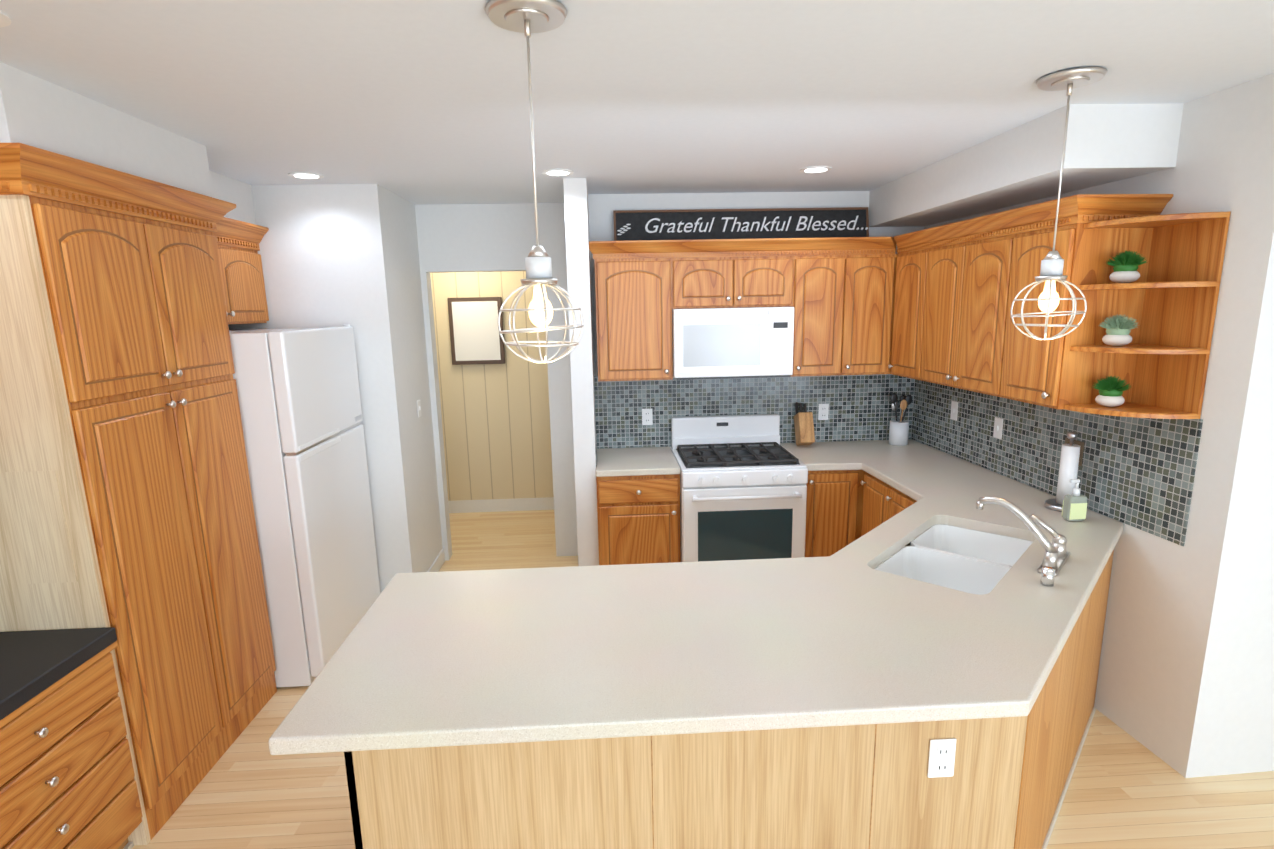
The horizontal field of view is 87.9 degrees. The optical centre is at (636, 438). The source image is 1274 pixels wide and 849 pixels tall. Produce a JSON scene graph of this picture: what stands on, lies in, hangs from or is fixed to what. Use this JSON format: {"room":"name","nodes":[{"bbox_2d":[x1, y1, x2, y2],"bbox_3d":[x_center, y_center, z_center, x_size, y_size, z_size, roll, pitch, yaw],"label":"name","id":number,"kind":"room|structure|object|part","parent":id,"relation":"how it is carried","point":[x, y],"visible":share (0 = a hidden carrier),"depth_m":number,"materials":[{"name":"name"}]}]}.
{"room":"kitchen","nodes":[
{"label":"kitchen","id":0,"kind":"room"},
{"bbox_2d":[228,184,442,592],"bbox_3d":[-2.089,-0.255,4.458,1.200,2.600,0.910,-2,11,-3],"label":"wall","id":1,"kind":"structure","parent":0,"point":[336,255],"depth_m":3.98,"materials":[{"name":"paint"}]},
{"bbox_2d":[417,399,421,416],"bbox_3d":[-1.482,-0.206,4.506,0.012,0.115,0.070,-2,11,-3],"label":"light switch","id":2,"kind":"object","parent":1,"relation":"attached to","point":[419,407],"visible":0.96,"depth_m":4.50,"materials":[{"name":"white plastic"}]},
{"bbox_2d":[427,548,444,571],"bbox_3d":[-1.456,0.962,4.681,0.012,0.100,0.772,-2,11,-3],"label":"baseboard","id":3,"kind":"structure","parent":1,"relation":"attached to","point":[437,564],"depth_m":4.87,"materials":[{"name":"white wood"}]},
{"bbox_2d":[430,271,553,512],"bbox_3d":[-1.596,-0.586,6.073,4.000,2.600,0.130,-2,11,-3],"label":"wall","id":4,"kind":"structure","parent":0,"point":[496,435],"depth_m":6.11,"materials":[{"name":"beige wood"}]},
{"bbox_2d":[447,297,504,364],"bbox_3d":[-1.435,-0.961,5.918,0.470,0.590,0.041,-2,11,-3],"label":"framed picture","id":5,"kind":"object","parent":4,"relation":"attached to","point":[475,337],"visible":0.96,"depth_m":5.90,"materials":[{"name":"brown"}]},
{"bbox_2d":[415,203,577,560],"bbox_3d":[-0.977,-0.365,4.900,1.070,2.600,0.120,-2,11,-3],"label":"wall","id":6,"kind":"structure","parent":0,"point":[476,237],"depth_m":4.67,"materials":[{"name":"paint"}]},
{"bbox_2d":[563,178,598,565],"bbox_3d":[-0.354,-0.297,4.493,0.130,2.600,1.010,-2,11,-3],"label":"wall","id":7,"kind":"structure","parent":0,"point":[576,208],"depth_m":3.97,"materials":[{"name":"paint"}]},
{"bbox_2d":[0,0,1273,204],"bbox_3d":[0.604,-1.136,1.690,10.000,0.100,11.200,-2,11,-3],"label":"ceiling","id":8,"kind":"structure","parent":0,"point":[420,102],"depth_m":2.13,"materials":[{"name":"paint"}]},
{"bbox_2d":[0,10,10,26],"bbox_3d":[-1.600,-1.013,1.568,0.170,0.008,0.170,-2,11,-3],"label":"recessed light","id":9,"kind":"object","parent":8,"relation":"in","point":[5,19],"visible":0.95,"depth_m":1.61,"materials":[{"name":"white"}]},
{"bbox_2d":[0,62,255,224],"bbox_3d":[-2.018,-0.567,-0.061,0.620,0.230,7.830,-2,11,-3],"label":"soffit","id":10,"kind":"object","parent":8,"relation":"attached to","point":[37,112],"depth_m":2.28,"materials":[{"name":"paint"}]},
{"bbox_2d":[288,172,323,178],"bbox_3d":[-1.756,-1.396,3.510,0.170,0.008,0.170,-2,11,-3],"label":"recessed light","id":11,"kind":"object","parent":8,"relation":"in","point":[305,175],"visible":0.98,"depth_m":3.49,"materials":[{"name":"white plastic"}]},
{"bbox_2d":[485,0,583,362],"bbox_3d":[-0.264,-0.628,1.712,0.228,0.863,0.228,-2,11,-3],"label":"pendant light","id":12,"kind":"object","parent":8,"relation":"hanging from","point":[527,18],"depth_m":1.70,"materials":[{"name":"silver metal"}]},
{"bbox_3d":[-0.258,-0.353,1.767,0.066,0.111,0.066,-2,11,-3],"label":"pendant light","id":13,"kind":"part","parent":12,"relation":"part of","materials":[{"name":"white glass"}]},
{"bbox_2d":[542,169,572,175],"bbox_3d":[-0.428,-1.434,3.565,0.170,0.008,0.170,-2,11,-3],"label":"recessed light","id":14,"kind":"object","parent":8,"relation":"in","point":[557,172],"visible":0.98,"depth_m":3.54,"materials":[{"name":"white"}]},
{"bbox_2d":[800,166,831,172],"bbox_3d":[0.980,-1.474,3.624,0.170,0.008,0.170,-2,11,-3],"label":"recessed light","id":15,"kind":"object","parent":8,"relation":"in","point":[816,169],"visible":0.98,"depth_m":3.60,"materials":[{"name":"white"}]},
{"bbox_2d":[869,103,1183,226],"bbox_3d":[1.863,-1.348,3.478,0.540,0.230,1.910,-2,11,-3],"label":"soffit","id":16,"kind":"object","parent":8,"relation":"attached to","point":[1104,144],"depth_m":2.78,"materials":[{"name":"paint"}]},
{"bbox_2d":[1011,67,1107,339],"bbox_3d":[1.448,-0.774,2.277,0.228,0.863,0.228,-2,11,-3],"label":"pendant light","id":17,"kind":"object","parent":8,"relation":"hanging from","point":[1052,262],"depth_m":2.28,"materials":[{"name":"silver metal"}]},
{"bbox_3d":[1.453,-0.500,2.332,0.066,0.111,0.066,-2,11,-3],"label":"pendant light","id":18,"kind":"part","parent":17,"relation":"part of","materials":[{"name":"white glass"}]},
{"bbox_2d":[132,510,1273,848],"bbox_3d":[0.657,1.512,2.216,10.000,0.100,11.200,-2,11,-3],"label":"floor","id":19,"kind":"structure","parent":0,"point":[1126,790],"depth_m":2.58,"materials":[{"name":"brown wood"}]},
{"bbox_2d":[0,652,142,848],"bbox_3d":[-2.059,1.166,1.970,0.628,0.782,0.682,-2,11,-3],"label":"base cabinet","id":20,"kind":"object","parent":19,"relation":"on","point":[67,775],"visible":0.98,"depth_m":2.04,"materials":[{"name":"brown wood"}]},
{"bbox_2d":[0,627,117,728],"bbox_3d":[-2.011,0.925,0.981,0.643,0.072,2.533,-2,11,-3],"label":"countertop","id":21,"kind":"structure","parent":20,"relation":"on","point":[36,666],"depth_m":2.04,"materials":[{"name":"black stone"}]},
{"bbox_2d":[0,143,276,845],"bbox_3d":[-2.092,0.226,2.634,0.684,2.367,1.132,-2,11,-3],"label":"pantry cabinet","id":22,"kind":"object","parent":19,"relation":"on","point":[126,508],"visible":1,"depth_m":2.36,"materials":[{"name":"brown wood"}]},
{"bbox_2d":[229,324,379,686],"bbox_3d":[-2.040,0.312,3.622,0.823,1.812,0.893,-2,11,-3],"label":"fridge","id":23,"kind":"object","parent":19,"relation":"on","point":[298,390],"visible":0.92,"depth_m":3.31,"materials":[{"name":"white painted metal"},{"name":"white plastic"}]},
{"bbox_2d":[596,474,680,564],"bbox_3d":[0.001,0.598,4.398,0.512,0.867,0.658,-2,11,-3],"label":"base cabinet","id":24,"kind":"object","parent":19,"relation":"on","point":[638,519],"visible":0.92,"depth_m":4.07,"materials":[{"name":"brown wood"}]},
{"bbox_2d":[596,447,679,476],"bbox_3d":[-0.009,0.145,4.318,0.512,0.040,0.638,-2,11,-3],"label":"countertop","id":25,"kind":"structure","parent":24,"relation":"on","point":[636,461],"depth_m":4.19,"materials":[{"name":"beige stone"}]},
{"bbox_2d":[344,543,1113,848],"bbox_3d":[0.672,0.938,2.620,2.946,0.868,1.640,-2,11,-3],"label":"base cabinet","id":26,"kind":"object","parent":19,"relation":"on","point":[874,786],"visible":0.56,"depth_m":1.78,"materials":[{"name":"brown wood"}]},
{"bbox_2d":[268,556,959,754],"bbox_3d":[0.300,0.587,2.076,2.370,0.045,0.990,-2,11,-3],"label":"countertop","id":27,"kind":"structure","parent":26,"relation":"on","point":[846,635],"depth_m":1.83,"materials":[{"name":"beige stone"}]},
{"bbox_2d":[927,738,955,777],"bbox_3d":[0.824,0.865,1.786,0.072,0.115,0.009,-2,11,-3],"label":"outlet","id":28,"kind":"object","parent":26,"relation":"attached to","point":[941,761],"visible":1,"depth_m":1.78,"materials":[{"name":"white plastic"}]},
{"bbox_2d":[780,439,1123,719],"bbox_3d":[1.408,0.347,3.172,1.394,0.045,3.113,-2,11,-3],"label":"countertop","id":29,"kind":"structure","parent":26,"relation":"on","point":[995,651],"depth_m":2.31,"materials":[{"name":"beige stone"}]},
{"bbox_2d":[794,402,814,445],"bbox_3d":[1.147,-0.093,4.539,0.100,0.289,0.199,-2,11,-3],"label":"knife block","id":30,"kind":"object","parent":29,"relation":"on","point":[804,428],"visible":1,"depth_m":4.49,"materials":[{"name":"brown wood"}]},
{"bbox_2d":[889,393,911,445],"bbox_3d":[1.798,-0.136,4.525,0.145,0.356,0.124,-2,11,-3],"label":"utensil crock","id":31,"kind":"object","parent":29,"relation":"on","point":[898,432],"visible":1,"depth_m":4.50,"materials":[{"name":"white ceramic"}]},
{"bbox_2d":[875,524,1032,594],"bbox_3d":[1.273,0.570,2.648,0.436,0.182,0.836,9,15,41],"label":"sink basin","id":32,"kind":"object","parent":29,"relation":"in","point":[971,561],"visible":0.4,"depth_m":2.76,"materials":[{"name":"white porcelain"}]},
{"bbox_2d":[976,496,1070,575],"bbox_3d":[1.475,0.345,2.427,0.372,0.245,0.229,-2,11,-3],"label":"faucet","id":33,"kind":"object","parent":29,"relation":"on","point":[1056,555],"visible":0.98,"depth_m":2.43,"materials":[{"name":"silver metal"}]},
{"bbox_2d":[1040,566,1054,586],"bbox_3d":[1.409,0.470,2.268,0.039,0.065,0.040,-2,11,-3],"label":"air gap cap","id":34,"kind":"object","parent":29,"relation":"on","point":[1047,575],"visible":1,"depth_m":2.25,"materials":[{"name":"silver metal"}]},
{"bbox_2d":[1044,432,1080,511],"bbox_3d":[1.998,0.149,3.061,0.160,0.360,0.160,-2,11,-3],"label":"paper towel holder","id":35,"kind":"object","parent":29,"relation":"on","point":[1069,461],"visible":0.71,"depth_m":3.04,"materials":[{"name":"white paper"}]},
{"bbox_2d":[1062,479,1086,520],"bbox_3d":[1.929,0.270,2.908,0.080,0.186,0.053,-2,11,-3],"label":"soap bottle","id":36,"kind":"object","parent":29,"relation":"on","point":[1074,507],"visible":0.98,"depth_m":2.89,"materials":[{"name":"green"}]},
{"bbox_2d":[670,414,807,561],"bbox_3d":[0.641,0.463,4.342,0.760,1.129,0.767,-2,11,-3],"label":"range","id":37,"kind":"object","parent":19,"relation":"on","point":[743,486],"visible":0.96,"depth_m":4.03,"materials":[{"name":"white metal"}]},
{"bbox_2d":[805,470,864,556],"bbox_3d":[1.506,0.553,4.471,0.966,0.867,0.658,-2,11,-3],"label":"base cabinet","id":38,"kind":"object","parent":19,"relation":"on","point":[834,506],"visible":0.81,"depth_m":4.13,"materials":[{"name":"brown wood"}]},
{"bbox_2d":[588,191,924,448],"bbox_3d":[0.894,-0.388,4.824,2.400,2.600,0.460,-2,11,-3],"label":"wall","id":39,"kind":"structure","parent":0,"point":[602,207],"depth_m":4.34,"materials":[{"name":"paint"}]},
{"bbox_2d":[672,307,793,379],"bbox_3d":[0.596,-0.629,4.315,0.754,0.437,0.396,-2,11,-3],"label":"microwave","id":40,"kind":"object","parent":39,"relation":"attached to","point":[730,343],"visible":0.98,"depth_m":4.12,"materials":[{"name":"white metal"}]},
{"bbox_2d":[589,237,897,381],"bbox_3d":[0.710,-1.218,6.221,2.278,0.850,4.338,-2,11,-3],"label":"upper cabinet","id":41,"kind":"object","parent":39,"relation":"attached to","point":[837,294],"visible":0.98,"depth_m":4.11,"materials":[{"name":"brown wood"}]},
{"bbox_2d":[613,207,868,240],"bbox_3d":[0.688,-1.393,4.327,1.680,0.214,0.059,-2,11,-3],"label":"sign board","id":42,"kind":"object","parent":41,"relation":"on","point":[637,220],"visible":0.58,"depth_m":4.32,"materials":[{"name":"black wood"}]},
{"bbox_2d":[617,224,630,234],"bbox_3d":[-0.084,-1.352,4.277,0.090,0.074,0.009,-3,11,-9],"label":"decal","id":43,"kind":"object","parent":42,"relation":"attached to","point":[624,228],"visible":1,"depth_m":4.28,"materials":[{"name":"white paint"}]},
{"bbox_2d":[645,217,714,232],"bbox_3d":[0.280,-1.385,4.294,0.452,0.095,0.005,-2,0,-3],"label":"lettering","id":44,"kind":"object","parent":42,"relation":"attached to","point":[646,227],"depth_m":4.29,"materials":[{"name":"white paint"}]},
{"bbox_2d":[722,216,791,231],"bbox_3d":[0.785,-1.400,4.319,0.456,0.095,0.005,-2,0,-3],"label":"lettering","id":45,"kind":"object","parent":42,"relation":"attached to","point":[753,223],"depth_m":4.32,"materials":[{"name":"white paint"}]},
{"bbox_2d":[796,216,867,230],"bbox_3d":[1.280,-1.414,4.343,0.474,0.093,0.005,-2,0,-3],"label":"lettering","id":46,"kind":"object","parent":42,"relation":"attached to","point":[799,222],"depth_m":4.34,"materials":[{"name":"white"}]},
{"bbox_2d":[594,374,914,466],"bbox_3d":[0.849,-0.159,4.356,2.249,0.505,0.540,-2,11,-3],"label":"tile backsplash","id":47,"kind":"structure","parent":39,"relation":"attached to","point":[860,408],"depth_m":4.61,"materials":[{"name":"tile"}]},
{"bbox_2d":[642,409,652,424],"bbox_3d":[0.072,-0.150,4.580,0.072,0.115,0.009,-2,11,-3],"label":"electrical outlet","id":48,"kind":"object","parent":47,"relation":"attached to","point":[647,416],"visible":1,"depth_m":4.58,"materials":[{"name":"white plastic"}]},
{"bbox_2d":[818,404,828,419],"bbox_3d":[1.310,-0.187,4.640,0.072,0.115,0.009,-2,11,-3],"label":"electrical outlet","id":49,"kind":"object","parent":47,"relation":"attached to","point":[823,412],"visible":1,"depth_m":4.64,"materials":[{"name":"white plastic"}]},
{"bbox_2d":[914,73,1273,777],"bbox_3d":[2.126,-0.158,3.541,0.150,2.600,2.380,-2,11,-5],"label":"wall","id":50,"kind":"structure","parent":0,"point":[1174,631],"depth_m":2.49,"materials":[{"name":"paint"}]},
{"bbox_2d":[861,472,916,535],"bbox_3d":[1.724,0.625,3.829,0.658,0.767,0.710,-2,11,-5],"label":"base cabinet","id":51,"kind":"object","parent":50,"relation":"attached to","point":[883,502],"visible":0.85,"depth_m":3.85,"materials":[{"name":"brown wood"}]},
{"bbox_2d":[888,194,1172,408],"bbox_3d":[1.840,-0.684,3.423,0.398,0.850,1.580,-2,11,-5],"label":"upper cabinet","id":52,"kind":"object","parent":50,"relation":"attached to","point":[960,286],"visible":0.96,"depth_m":2.98,"materials":[{"name":"brown wood"}]},
{"bbox_2d":[911,379,1202,545],"bbox_3d":[2.047,-0.034,3.607,0.006,0.505,2.174,-2,11,-5],"label":"tile backsplash","id":53,"kind":"structure","parent":50,"relation":"attached to","point":[1138,473],"depth_m":3.06,"materials":[{"name":"tile"}]},
{"bbox_2d":[950,401,957,420],"bbox_3d":[1.989,-0.174,4.150,0.012,0.115,0.072,-2,11,-5],"label":"light switch","id":54,"kind":"object","parent":53,"relation":"attached to","point":[954,410],"visible":1,"depth_m":4.14,"materials":[{"name":"white plastic"}]},
{"bbox_2d":[993,417,1002,438],"bbox_3d":[2.028,-0.058,3.716,0.012,0.115,0.072,-2,11,-5],"label":"light switch","id":55,"kind":"object","parent":53,"relation":"attached to","point":[998,425],"visible":1,"depth_m":3.71,"materials":[{"name":"white plastic"}]},
{"bbox_2d":[1065,438,1083,465],"bbox_3d":[2.079,0.063,3.151,0.009,0.115,0.120,-2,11,-5],"label":"electrical outlet","id":56,"kind":"object","parent":53,"relation":"attached to","point":[1076,442],"visible":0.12,"depth_m":3.10,"materials":[{"name":"brown metal"}]},
{"bbox_2d":[1064,211,1230,418],"bbox_3d":[1.958,-0.466,2.570,0.311,0.750,0.310,-2,11,-5],"label":"corner shelf","id":57,"kind":"object","parent":50,"relation":"attached to","point":[1181,287],"visible":1,"depth_m":2.55,"materials":[{"name":"brown wood"}]},
{"bbox_2d":[1092,376,1130,406],"bbox_3d":[1.928,-0.193,2.689,0.141,0.127,0.137,-2,11,-5],"label":"potted plant","id":58,"kind":"object","parent":57,"relation":"on","point":[1111,389],"visible":1,"depth_m":2.66,"materials":[{"name":"plant"}]},
{"bbox_2d":[1098,314,1138,345],"bbox_3d":[1.922,-0.432,2.641,0.138,0.126,0.140,-2,11,-5],"label":"potted plant","id":59,"kind":"object","parent":57,"relation":"on","point":[1118,328],"visible":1,"depth_m":2.61,"materials":[{"name":"plant"}]},
{"bbox_2d":[1105,250,1146,282],"bbox_3d":[1.918,-0.673,2.592,0.131,0.127,0.142,-2,11,-5],"label":"potted plant","id":60,"kind":"object","parent":57,"relation":"on","point":[1125,265],"visible":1,"depth_m":2.57,"materials":[{"name":"plant"}]},
{"bbox_2d":[1221,468,1273,774],"bbox_3d":[3.979,-0.006,2.591,3.380,2.600,0.150,-2,11,-5],"label":"wall","id":61,"kind":"structure","parent":0,"point":[1249,747],"depth_m":2.57,"materials":[{"name":"paint"}]},
{"bbox_3d":[-2.379,0.607,0.152,0.150,2.600,7.831,-2,11,-3],"label":"wall","id":62,"kind":"structure","parent":0,"visible":0},
{"bbox_2d":[213,217,268,323],"bbox_3d":[-2.298,-0.860,3.423,0.414,0.537,1.005,-2,11,-3],"label":"upper cabinet","id":63,"kind":"object","parent":62,"relation":"attached to","point":[240,260],"visible":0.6,"depth_m":3.60,"materials":[{"name":"brown wood"}]}
]}

